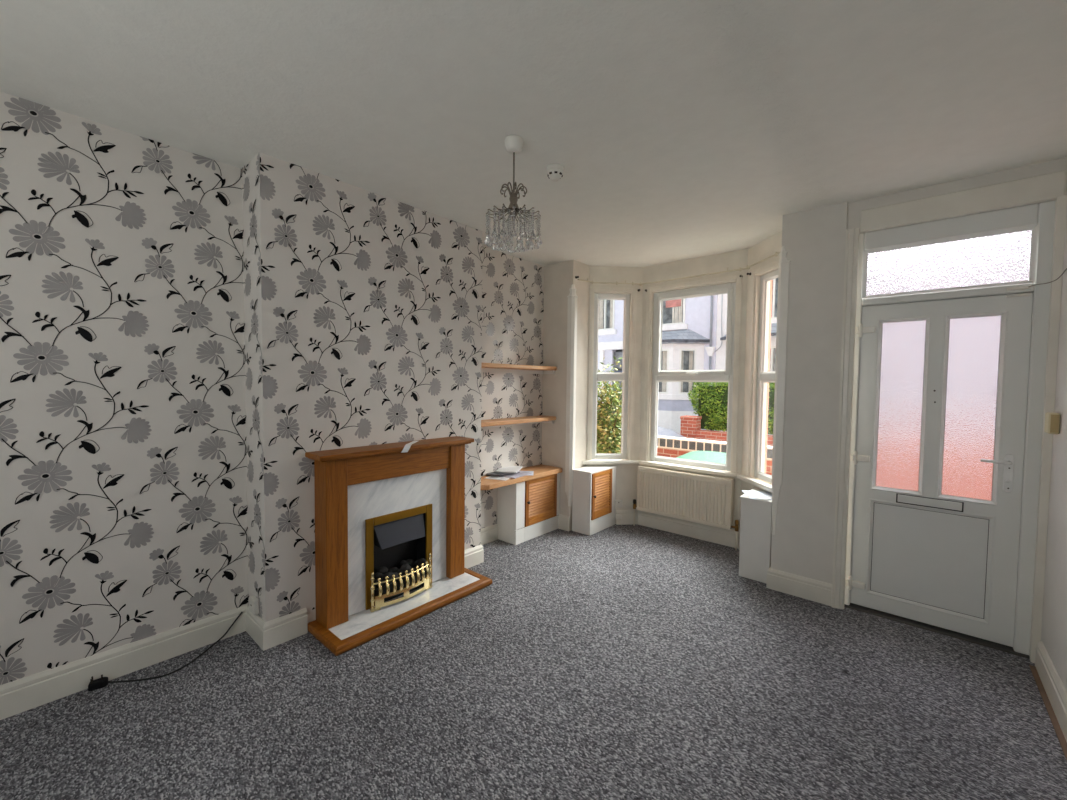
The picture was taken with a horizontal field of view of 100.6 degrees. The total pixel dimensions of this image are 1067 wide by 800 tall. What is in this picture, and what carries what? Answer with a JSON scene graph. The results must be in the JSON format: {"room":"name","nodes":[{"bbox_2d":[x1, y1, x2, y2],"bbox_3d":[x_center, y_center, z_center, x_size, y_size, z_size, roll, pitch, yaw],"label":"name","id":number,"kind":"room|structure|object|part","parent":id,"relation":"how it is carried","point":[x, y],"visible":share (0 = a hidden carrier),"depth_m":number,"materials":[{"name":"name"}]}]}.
{"room":"living room","nodes":[
{"label":"living room","id":0,"kind":"room"},
{"bbox_2d":[0,91,543,684],"bbox_3d":[-1.473,0.047,2.986,0.153,2.831,5.167,3,3,41],"label":"wall","id":1,"kind":"structure","parent":0,"point":[123,481],"depth_m":2.21,"materials":[{"name":"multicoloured paper"}]},
{"bbox_2d":[0,605,246,719],"bbox_3d":[-2.413,1.327,1.845,0.021,0.146,2.154,3,3,41],"label":"baseboard","id":2,"kind":"structure","parent":1,"relation":"attached to","point":[18,696],"depth_m":2.21,"materials":[{"name":"white paint"}]},
{"bbox_2d":[481,415,555,428],"bbox_3d":[-0.202,0.216,4.188,0.204,0.076,1.129,3,3,41],"label":"shelf","id":3,"kind":"object","parent":1,"relation":"attached to","point":[489,423],"visible":0.62,"depth_m":4.18,"materials":[{"name":"brown wood"}]},
{"bbox_2d":[481,363,556,373],"bbox_3d":[-0.197,-0.293,4.168,0.204,0.076,1.129,3,3,41],"label":"shelf","id":4,"kind":"object","parent":1,"relation":"attached to","point":[485,367],"visible":0.66,"depth_m":4.19,"materials":[{"name":"brown wood"}]},
{"bbox_2d":[242,152,481,623],"bbox_3d":[-1.068,0.046,3.123,0.305,2.831,1.604,3,3,41],"label":"wall","id":5,"kind":"structure","parent":0,"point":[363,308],"depth_m":2.69,"materials":[{"name":"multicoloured paper"}]},
{"bbox_2d":[249,595,258,614],"bbox_3d":[-1.611,1.182,2.551,0.085,0.085,0.030,3,3,41],"label":"wall socket","id":6,"kind":"object","parent":5,"relation":"attached to","point":[253,601],"visible":1,"depth_m":2.53,"materials":[{"name":"white plastic"}]},
{"bbox_2d":[246,605,307,650],"bbox_3d":[-1.532,1.305,2.634,0.313,0.146,0.235,3,3,41],"label":"baseboard","id":7,"kind":"structure","parent":5,"relation":"attached to","point":[277,631],"depth_m":2.53,"materials":[{"name":"white paint"}]},
{"bbox_2d":[464,524,497,568],"bbox_3d":[-0.462,1.267,3.864,0.313,0.146,0.693,3,3,41],"label":"baseboard","id":8,"kind":"structure","parent":5,"relation":"attached to","point":[473,556],"depth_m":3.67,"materials":[{"name":"white paint"}]},
{"bbox_2d":[0,0,1066,266],"bbox_3d":[0.052,-1.362,1.856,3.778,0.150,5.730,3,3,41],"label":"ceiling","id":9,"kind":"structure","parent":0,"point":[679,130],"depth_m":1.86,"materials":[{"name":"white paint"}]},
{"bbox_2d":[484,135,541,252],"bbox_3d":[-0.100,-1.031,2.231,0.294,0.544,0.294,3,3,41],"label":"chandelier","id":10,"kind":"object","parent":9,"relation":"hanging from","point":[513,143],"visible":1,"depth_m":2.20,"materials":[{"name":"clear glass"}]},
{"bbox_3d":[-0.099,-1.133,2.226,0.008,0.221,0.008,3,3,41],"label":"rod","id":11,"kind":"part","parent":10,"relation":"part of","materials":[{"name":"grey metal"}]},
{"bbox_2d":[546,164,563,181],"bbox_3d":[0.122,-1.278,2.507,0.106,0.068,0.106,3,3,41],"label":"smoke detector","id":12,"kind":"object","parent":9,"relation":"attached to","point":[555,172],"visible":1,"depth_m":2.48,"materials":[{"name":"white plastic"}]},
{"bbox_2d":[0,524,1066,799],"bbox_3d":[0.020,1.482,1.971,3.778,0.120,5.730,3,3,41],"label":"floor","id":13,"kind":"structure","parent":0,"point":[616,662],"depth_m":2.03,"materials":[{"name":"grey carpet"}]},
{"bbox_2d":[88,612,242,690],"bbox_3d":[-1.872,1.322,2.323,0.167,0.127,0.651,3,3,41],"label":"power cable","id":14,"kind":"object","parent":13,"relation":"on","point":[99,683],"visible":1,"depth_m":2.17,"materials":[{"name":"black plastic"}]},
{"bbox_2d":[307,568,492,655],"bbox_3d":[-0.827,1.348,2.951,0.379,0.050,1.166,3,3,41],"label":"hearth","id":15,"kind":"object","parent":13,"relation":"on","point":[364,626],"visible":0.81,"depth_m":2.75,"materials":[{"name":"orange wood"}]},
{"bbox_2d":[305,436,473,628],"bbox_3d":[-0.878,0.805,2.959,0.254,1.033,1.132,3,3,41],"label":"fireplace surround","id":16,"kind":"object","parent":15,"relation":"on","point":[354,485],"depth_m":2.78,"materials":[{"name":"orange wood"}]},
{"bbox_2d":[305,436,473,461],"bbox_3d":[-0.890,0.316,2.954,0.207,0.038,1.132,3,3,41],"label":"mantel shelf","id":17,"kind":"object","parent":16,"relation":"attached to","point":[390,449],"depth_m":2.81,"materials":[{"name":"orange wood"}]},
{"bbox_3d":[-0.935,0.910,3.010,0.107,0.818,0.768,3,3,41],"label":"panel","id":18,"kind":"part","parent":16,"relation":"part of","materials":[{"name":"white stone"}]},
{"bbox_3d":[-0.821,0.309,2.977,0.048,0.043,0.294,1,2,1],"label":"paper strip","id":19,"kind":"part","parent":16,"relation":"part of","materials":[{"name":"white paper"}]},
{"bbox_2d":[365,504,431,611],"bbox_3d":[-0.891,1.032,2.975,0.227,0.577,0.502,3,3,41],"label":"fire","id":20,"kind":"object","parent":15,"relation":"on","point":[398,545],"visible":1,"depth_m":2.97,"materials":[{"name":"gold metal"}]},
{"bbox_3d":[-1.010,1.204,2.779,0.032,0.248,0.032,3,3,41],"label":"fret post","id":21,"kind":"part","parent":20,"relation":"part of","materials":[{"name":"gold metal"}]},
{"bbox_2d":[374,514,424,548],"bbox_3d":[-0.923,0.879,2.999,0.119,0.161,0.381,3,3,41],"label":"hood","id":22,"kind":"object","parent":20,"relation":"attached to","point":[399,530],"depth_m":2.96,"materials":[{"name":"grey metal"}]},
{"bbox_2d":[374,570,425,604],"bbox_3d":[-0.928,1.256,3.015,0.118,0.105,0.390,3,3,41],"label":"grate","id":23,"kind":"object","parent":20,"relation":"on","point":[376,591],"depth_m":2.95,"materials":[{"name":"gold metal"}]},
{"bbox_3d":[-0.852,1.151,2.927,0.053,0.012,0.437,3,3,41],"label":"rail","id":24,"kind":"part","parent":20,"relation":"part of","materials":[{"name":"gold metal"}]},
{"bbox_3d":[-0.851,1.277,2.931,0.044,0.092,0.407,3,3,41],"label":"fret panel","id":25,"kind":"part","parent":20,"relation":"part of","materials":[{"name":"gold metal"}]},
{"bbox_3d":[-0.726,1.194,3.106,0.032,0.248,0.032,3,3,41],"label":"fret post","id":26,"kind":"part","parent":20,"relation":"part of","materials":[{"name":"gold metal"}]},
{"bbox_2d":[497,473,559,544],"bbox_3d":[0.014,1.034,4.292,0.699,0.587,0.239,-1,3,-29],"label":"base cabinet","id":27,"kind":"object","parent":13,"relation":"on","point":[530,509],"visible":0.79,"depth_m":4.20,"materials":[{"name":"white painted wood"},{"name":"honey pine"}]},
{"bbox_2d":[481,464,561,489],"bbox_3d":[-0.175,0.720,4.180,0.292,0.045,1.129,3,3,41],"label":"countertop","id":28,"kind":"structure","parent":27,"relation":"on","point":[541,470],"depth_m":4.10,"materials":[{"name":"brown wood"}]},
{"bbox_2d":[484,475,509,480],"bbox_3d":[-0.289,0.699,4.066,0.210,0.004,0.300,2,2,21],"label":"envelope","id":29,"kind":"object","parent":28,"relation":"on","point":[493,477],"visible":0.61,"depth_m":3.96,"materials":[{"name":"white paper"}]},
{"bbox_2d":[497,471,530,478],"bbox_3d":[-0.180,0.692,4.130,0.210,0.007,0.280,2,3,32],"label":"magazine","id":30,"kind":"object","parent":29,"relation":"on","point":[522,473],"visible":0.79,"depth_m":4.07,"materials":[{"name":"white paper"}]},
{"bbox_2d":[486,472,519,475],"bbox_3d":[-0.289,0.677,4.118,0.260,0.018,0.190,-1,3,-35],"label":"leaflet","id":31,"kind":"object","parent":30,"relation":"on","point":[491,473],"visible":0.69,"depth_m":4.07,"materials":[{"name":"black paper"}]},
{"bbox_2d":[495,466,522,472],"bbox_3d":[-0.229,0.658,4.224,0.200,0.010,0.300,1,2,9],"label":"newspaper","id":32,"kind":"object","parent":31,"relation":"on","point":[511,469],"visible":0.87,"depth_m":4.17,"materials":[{"name":"white paper"}]},
{"bbox_3d":[0.079,0.770,4.318,0.019,0.038,0.384,3,3,41],"label":"rail","id":33,"kind":"part","parent":27,"relation":"part of","materials":[{"name":"brown wood"}]},
{"bbox_3d":[0.075,1.147,4.333,0.019,0.075,0.384,3,3,41],"label":"rail","id":34,"kind":"part","parent":27,"relation":"part of","materials":[{"name":"brown wood"}]},
{"bbox_2d":[572,466,616,535],"bbox_3d":[0.642,1.010,4.569,0.259,0.626,0.483,3,3,41],"label":"base cabinet","id":35,"kind":"object","parent":13,"relation":"on","point":[594,487],"visible":1,"depth_m":4.43,"materials":[{"name":"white wood"}]},
{"bbox_3d":[0.694,0.741,4.474,0.019,0.038,0.284,3,3,41],"label":"rail","id":36,"kind":"part","parent":35,"relation":"part of","materials":[{"name":"brown wood"}]},
{"bbox_3d":[0.689,1.140,4.490,0.019,0.075,0.284,3,3,41],"label":"rail","id":37,"kind":"part","parent":35,"relation":"part of","materials":[{"name":"brown wood"}]},
{"bbox_2d":[739,487,771,582],"bbox_3d":[1.835,1.064,3.547,0.244,0.628,0.446,3,3,41],"label":"base cabinet","id":38,"kind":"object","parent":13,"relation":"on","point":[756,515],"visible":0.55,"depth_m":3.39,"materials":[{"name":"white wood"}]},
{"bbox_2d":[741,490,771,499],"bbox_3d":[1.778,0.750,3.488,0.200,0.002,0.280,1,2,12],"label":"letter","id":39,"kind":"object","parent":38,"relation":"on","point":[746,492],"visible":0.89,"depth_m":3.54,"materials":[{"name":"white paper"}]},
{"bbox_2d":[748,493,771,499],"bbox_3d":[1.751,0.749,3.418,0.120,0.006,0.150,-1,3,-38],"label":"letter","id":40,"kind":"object","parent":39,"relation":"on","point":[754,495],"visible":0.96,"depth_m":3.41,"materials":[{"name":"white paper"}]},
{"bbox_2d":[542,260,589,530],"bbox_3d":[0.273,-0.003,4.707,0.529,2.831,0.283,3,3,41],"label":"wall","id":41,"kind":"structure","parent":0,"point":[559,278],"depth_m":4.54,"materials":[{"name":"beige paint"}]},
{"bbox_2d":[558,514,569,530],"bbox_3d":[0.311,1.249,4.510,0.127,0.146,0.021,3,3,41],"label":"baseboard","id":42,"kind":"structure","parent":41,"relation":"attached to","point":[564,521],"depth_m":4.50,"materials":[{"name":"white paint"}]},
{"bbox_2d":[565,284,577,505],"bbox_3d":[0.376,-0.036,4.454,0.084,2.220,0.078,3,3,41],"label":"trim","id":43,"kind":"structure","parent":41,"relation":"attached to","point":[572,297],"depth_m":4.43,"materials":[{"name":"white paint"}]},
{"bbox_2d":[586,266,642,523],"bbox_3d":[0.876,0.113,4.748,0.635,3.051,0.165,0,2,-4],"label":"wall","id":44,"kind":"structure","parent":0,"point":[626,474],"depth_m":4.66,"materials":[{"name":"beige paint"}]},
{"bbox_2d":[587,287,636,459],"bbox_3d":[0.814,-0.263,4.695,0.494,1.815,0.122,0,2,-4],"label":"window","id":45,"kind":"structure","parent":44,"relation":"in","point":[628,295],"depth_m":4.67,"materials":[{"name":"beige paint"}]},
{"bbox_2d":[615,500,622,507],"bbox_3d":[0.899,1.098,4.691,0.085,0.077,0.033,0,2,-4],"label":"wall socket","id":46,"kind":"object","parent":44,"relation":"attached to","point":[618,503],"visible":1,"depth_m":4.68,"materials":[{"name":"white plastic"}]},
{"bbox_2d":[639,249,747,531],"bbox_3d":[1.569,0.134,4.411,1.157,3.051,0.165,3,3,41],"label":"wall","id":47,"kind":"structure","parent":0,"point":[733,260],"depth_m":4.18,"materials":[{"name":"beige paint"}]},
{"bbox_2d":[616,510,739,548],"bbox_3d":[1.443,1.270,4.315,1.373,0.146,0.197,3,3,41],"label":"baseboard","id":48,"kind":"structure","parent":47,"relation":"attached to","point":[721,536],"depth_m":4.40,"materials":[{"name":"white paint"}]},
{"bbox_2d":[578,246,781,285],"bbox_3d":[1.330,-1.193,4.055,1.842,0.060,0.604,3,3,41],"label":"track","id":49,"kind":"object","parent":47,"relation":"attached to","point":[776,253],"visible":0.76,"depth_m":4.28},
{"bbox_2d":[633,465,738,550],"bbox_3d":[1.450,1.022,4.326,1.054,0.640,0.074,3,3,41],"label":"radiator","id":50,"kind":"object","parent":47,"relation":"attached to","point":[700,498],"visible":1,"depth_m":4.26,"materials":[{"name":"metal"}]},
{"bbox_3d":[1.104,0.914,4.623,0.012,0.456,0.074,3,3,41],"label":"panel","id":51,"kind":"part","parent":50,"relation":"part of","materials":[{"name":"metal"}]},
{"bbox_3d":[1.433,0.934,4.302,0.906,0.438,0.016,3,3,41],"label":"panel","id":52,"kind":"part","parent":50,"relation":"part of","materials":[{"name":"metal"}]},
{"bbox_2d":[638,465,731,480],"bbox_3d":[1.453,0.708,4.313,0.930,0.010,0.074,3,3,41],"label":"grille","id":53,"kind":"object","parent":50,"relation":"attached to","point":[642,468],"depth_m":4.29,"materials":[{"name":"metal"}]},
{"bbox_3d":[1.797,0.947,4.021,0.012,0.456,0.074,3,3,41],"label":"panel","id":54,"kind":"part","parent":50,"relation":"part of","materials":[{"name":"metal"}]},
{"bbox_2d":[643,274,741,472],"bbox_3d":[1.554,-0.242,4.367,0.926,1.815,0.122,3,3,41],"label":"window","id":55,"kind":"structure","parent":47,"relation":"in","point":[731,286],"depth_m":4.33,"materials":[{"name":"beige paint"}]},
{"bbox_3d":[1.562,-0.650,4.354,0.746,0.817,0.063,3,3,41],"label":"opening sash","id":56,"kind":"part","parent":55,"relation":"part of","materials":[{"name":"white plastic"}]},
{"bbox_2d":[740,231,781,515],"bbox_3d":[2.001,0.165,3.765,0.165,3.051,0.650,0,2,-4],"label":"wall","id":57,"kind":"structure","parent":0,"point":[769,246],"depth_m":3.91,"materials":[{"name":"beige paint"}]},
{"bbox_2d":[582,460,771,491],"bbox_3d":[1.362,0.677,4.191,1.834,0.036,0.533,3,3,41],"label":"window sill","id":58,"kind":"structure","parent":57,"relation":"attached to","point":[751,480],"depth_m":4.30,"materials":[{"name":"white paint"}]},
{"bbox_2d":[746,260,778,482],"bbox_3d":[1.978,-0.209,3.671,0.122,1.815,0.494,0,2,-4],"label":"window","id":59,"kind":"structure","parent":57,"relation":"in","point":[759,376],"depth_m":3.84,"materials":[{"name":"beige paint"}]},
{"bbox_2d":[771,202,847,583],"bbox_3d":[1.999,0.078,3.202,0.380,2.831,0.275,3,3,41],"label":"wall","id":60,"kind":"structure","parent":0,"point":[814,240],"depth_m":3.07,"materials":[{"name":"white paint"}]},
{"bbox_2d":[772,246,790,534],"bbox_3d":[1.797,-0.055,3.217,0.084,2.090,0.078,3,3,41],"label":"trim","id":61,"kind":"structure","parent":60,"relation":"attached to","point":[784,263],"depth_m":3.19,"materials":[{"name":"white paint"}]},
{"bbox_2d":[766,567,831,605],"bbox_3d":[1.896,1.321,3.166,0.401,0.146,0.071,3,3,41],"label":"baseboard","id":62,"kind":"structure","parent":60,"relation":"attached to","point":[788,583],"depth_m":3.13,"materials":[{"name":"white paint"}]},
{"bbox_2d":[831,228,859,608],"bbox_3d":[2.068,0.145,2.939,0.068,2.520,0.034,3,3,41],"label":"trim","id":63,"kind":"structure","parent":60,"relation":"attached to","point":[852,235],"depth_m":2.93,"materials":[{"name":"white paint"}]},
{"bbox_2d":[844,603,1029,658],"bbox_3d":[2.492,1.449,2.833,0.943,0.092,0.243,3,3,41],"label":"trim","id":64,"kind":"structure","parent":60,"relation":"attached to","point":[943,631],"depth_m":2.72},
{"bbox_2d":[844,200,1055,654],"bbox_3d":[2.466,0.163,2.701,0.897,2.488,0.137,3,3,41],"label":"door","id":65,"kind":"structure","parent":60,"relation":"in","point":[949,386],"depth_m":2.66,"materials":[{"name":"white plastic"}]},
{"bbox_3d":[2.341,0.036,2.828,0.246,1.100,0.008,3,3,41],"label":"glass pane","id":66,"kind":"part","parent":65,"relation":"part of","materials":[{"name":"glass"}]},
{"bbox_3d":[2.454,0.977,2.772,0.564,0.622,0.044,3,3,41],"label":"panel","id":67,"kind":"part","parent":65,"relation":"part of","materials":[{"name":"white plastic"}]},
{"bbox_3d":[2.437,0.631,2.732,0.310,0.058,0.006,3,3,41],"label":"letterbox frame","id":68,"kind":"part","parent":65,"relation":"part of","materials":[{"name":"silver metal"}]},
{"bbox_3d":[2.467,-0.810,2.679,0.736,0.298,0.008,3,3,41],"label":"toplight pane","id":69,"kind":"part","parent":65,"relation":"part of","materials":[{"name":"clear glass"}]},
{"bbox_3d":[2.582,0.047,2.619,0.248,1.100,0.008,3,3,41],"label":"glass pane","id":70,"kind":"part","parent":65,"relation":"part of","materials":[{"name":"glass"}]},
{"bbox_3d":[2.625,0.350,2.515,0.126,0.019,0.057,3,3,41],"label":"lever","id":71,"kind":"part","parent":65,"relation":"part of","materials":[{"name":"silver metal"}]},
{"bbox_3d":[2.686,0.414,2.506,0.038,0.220,0.010,3,3,41],"label":"handle plate","id":72,"kind":"part","parent":65,"relation":"part of","materials":[{"name":"white metal"}]},
{"bbox_2d":[1006,268,1066,296],"bbox_3d":[2.638,-0.625,2.231,0.145,0.116,0.523,1,2,18],"label":"cable","id":73,"kind":"object","parent":65,"relation":"attached to","point":[1020,287],"depth_m":2.44,"materials":[{"name":"white plastic"}]},
{"bbox_2d":[847,157,1066,233],"bbox_3d":[2.561,-1.197,2.696,1.043,0.231,0.240,3,3,41],"label":"wall","id":74,"kind":"structure","parent":0,"point":[854,208],"depth_m":2.60,"materials":[{"name":"white paint"}]},
{"bbox_2d":[860,170,1066,232],"bbox_3d":[2.464,-1.149,2.608,0.872,0.140,0.023,3,3,41],"label":"trim","id":75,"kind":"structure","parent":74,"relation":"attached to","point":[1045,187],"depth_m":2.56,"materials":[{"name":"white paint"}]},
{"bbox_2d":[1041,168,1066,691],"bbox_3d":[1.306,0.176,0.568,0.150,2.831,5.162,3,3,41],"label":"wall","id":76,"kind":"structure","parent":0,"point":[1054,615],"depth_m":2.22,"materials":[{"name":"white paint"}]},
{"bbox_2d":[1029,195,1066,662],"bbox_3d":[2.770,0.185,2.391,0.030,2.500,0.100,3,3,41],"label":"trim","id":77,"kind":"structure","parent":76,"relation":"attached to","point":[1061,202],"depth_m":2.36,"materials":[{"name":"white paint"}]},
{"bbox_2d":[1029,665,1066,759],"bbox_3d":[1.100,1.488,0.565,0.022,0.006,4.827,3,3,41],"label":"trim","id":78,"kind":"structure","parent":76,"relation":"attached to","point":[1055,723],"depth_m":2.05,"materials":[{"name":"wood"}]},
{"bbox_2d":[1035,641,1066,741],"bbox_3d":[1.122,1.419,0.553,0.021,0.146,4.842,3,3,41],"label":"baseboard","id":79,"kind":"structure","parent":76,"relation":"attached to","point":[1056,692],"depth_m":2.10,"materials":[{"name":"white paint"}]},
{"bbox_2d":[1044,412,1060,433],"bbox_3d":[2.670,0.119,2.279,0.039,0.107,0.103,3,3,41],"label":"box","id":80,"kind":"object","parent":76,"relation":"attached to","point":[1052,420],"visible":1,"depth_m":2.25,"materials":[{"name":"beige plastic"}]},
{"bbox_3d":[2.638,0.121,2.242,0.028,0.093,0.004,3,3,41],"label":"plate","id":81,"kind":"part","parent":80,"relation":"part of","materials":[{"name":"plastic"}]},
{"label":"outside","id":82,"kind":"structure","parent":0,"visible":0},
{"bbox_3d":[1.051,1.746,5.869,18.000,0.300,2.350,3,3,41],"label":"ground","id":83,"kind":"structure","parent":82,"visible":0},
{"bbox_2d":[596,356,622,452],"bbox_3d":[0.935,0.475,6.400,1.162,2.204,1.163,1,2,6],"label":"shrub","id":84,"kind":"object","parent":83,"relation":"on","point":[608,422],"visible":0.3,"depth_m":6.17,"materials":[{"name":"green plant"}]},
{"bbox_2d":[619,433,772,474],"bbox_3d":[1.443,1.040,7.236,5.190,1.010,0.224,3,3,41],"label":"wall","id":85,"kind":"structure","parent":83,"relation":"on","point":[667,446],"depth_m":6.41,"materials":[{"name":"red brick"}]},
{"bbox_2d":[676,451,725,463],"bbox_3d":[2.068,1.131,5.314,0.670,0.994,0.816,3,3,41],"label":"wheelie bin","id":86,"kind":"object","parent":83,"relation":"on","point":[707,456],"visible":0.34,"depth_m":5.16,"materials":[{"name":"green plastic"}]},
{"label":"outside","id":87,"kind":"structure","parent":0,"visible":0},
{"bbox_3d":[6.417,1.609,10.510,26.000,0.320,4.800,3,3,41],"label":"pavement opposite","id":88,"kind":"object","parent":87,"visible":0},
{"bbox_2d":[597,295,717,433],"bbox_3d":[4.590,-2.111,16.615,5.480,6.620,4.820,3,3,41],"label":"house","id":89,"kind":"structure","parent":88,"relation":"on","point":[689,325],"depth_m":14.05,"materials":[{"name":"white paint"}]},
{"bbox_2d":[598,300,612,328],"bbox_3d":[2.691,-3.215,16.275,0.664,1.210,0.045,3,3,41],"label":"window","id":90,"kind":"structure","parent":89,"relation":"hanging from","point":[609,303],"depth_m":16.36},
{"bbox_3d":[2.588,-2.462,16.192,0.990,0.170,0.110,3,3,41],"label":"sill","id":91,"kind":"part","parent":89,"relation":"part of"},
{"bbox_2d":[598,341,622,349],"bbox_3d":[2.865,-1.952,15.920,1.200,0.280,0.180,3,3,41],"label":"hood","id":92,"kind":"object","parent":89,"relation":"attached to","point":[602,345],"depth_m":15.90,"materials":[{"name":"white"}]},
{"bbox_3d":[2.957,0.067,16.134,0.700,2.270,0.050,3,3,41],"label":"door","id":93,"kind":"part","parent":89,"relation":"part of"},
{"bbox_2d":[662,351,666,391],"bbox_3d":[4.036,-0.922,14.391,0.743,1.310,0.045,3,3,41],"label":"curtain","id":94,"kind":"object","parent":89,"relation":"hanging from","point":[664,353],"depth_m":14.22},
{"bbox_3d":[4.116,-0.116,14.529,2.725,0.170,0.680,3,3,41],"label":"bay sill","id":95,"kind":"part","parent":89,"relation":"part of","materials":[{"name":"white paint"}]},
{"bbox_3d":[4.247,-2.385,14.749,1.790,0.170,0.110,3,3,41],"label":"sill","id":96,"kind":"part","parent":89,"relation":"part of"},
{"bbox_2d":[672,299,682,322],"bbox_3d":[4.347,-3.138,14.835,1.456,1.210,0.045,3,3,41],"label":"curtain","id":97,"kind":"object","parent":89,"relation":"hanging from","point":[677,305],"depth_m":14.50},
{"bbox_2d":[681,351,692,391],"bbox_3d":[4.835,-0.899,14.045,0.402,1.310,0.045,1,2,1],"label":"window","id":98,"kind":"structure","parent":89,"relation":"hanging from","point":[686,356],"depth_m":14.06,"materials":[{"name":"grey glass"}]},
{"bbox_2d":[680,415,772,445],"bbox_3d":[4.384,0.937,9.425,2.490,1.065,0.355,3,3,41],"label":"wall","id":99,"kind":"structure","parent":88,"relation":"on","point":[690,425],"depth_m":9.90,"materials":[{"name":"red brick"}]},
{"bbox_2d":[687,382,774,434],"bbox_3d":[4.756,0.104,9.877,2.476,1.302,0.962,3,3,41],"label":"hedge","id":100,"kind":"object","parent":99,"relation":"on","point":[711,403],"visible":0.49,"depth_m":10.03,"materials":[{"name":"green plant"}]},
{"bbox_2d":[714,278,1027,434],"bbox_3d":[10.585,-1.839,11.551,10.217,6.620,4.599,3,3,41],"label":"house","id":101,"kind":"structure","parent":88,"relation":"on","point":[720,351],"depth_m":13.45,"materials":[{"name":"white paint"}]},
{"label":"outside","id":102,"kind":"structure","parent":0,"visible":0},
{"bbox_3d":[4.053,1.742,7.798,26.000,0.220,2.400,3,3,41],"label":"road","id":103,"kind":"object","parent":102,"visible":0},
{"bbox_2d":[597,402,685,437],"bbox_3d":[1.447,0.779,9.843,3.914,1.480,1.612,3,3,41],"label":"car","id":104,"kind":"object","parent":103,"relation":"on","point":[662,431],"visible":0.02,"depth_m":9.18,"materials":[{"name":"silver metal"}]}
]}

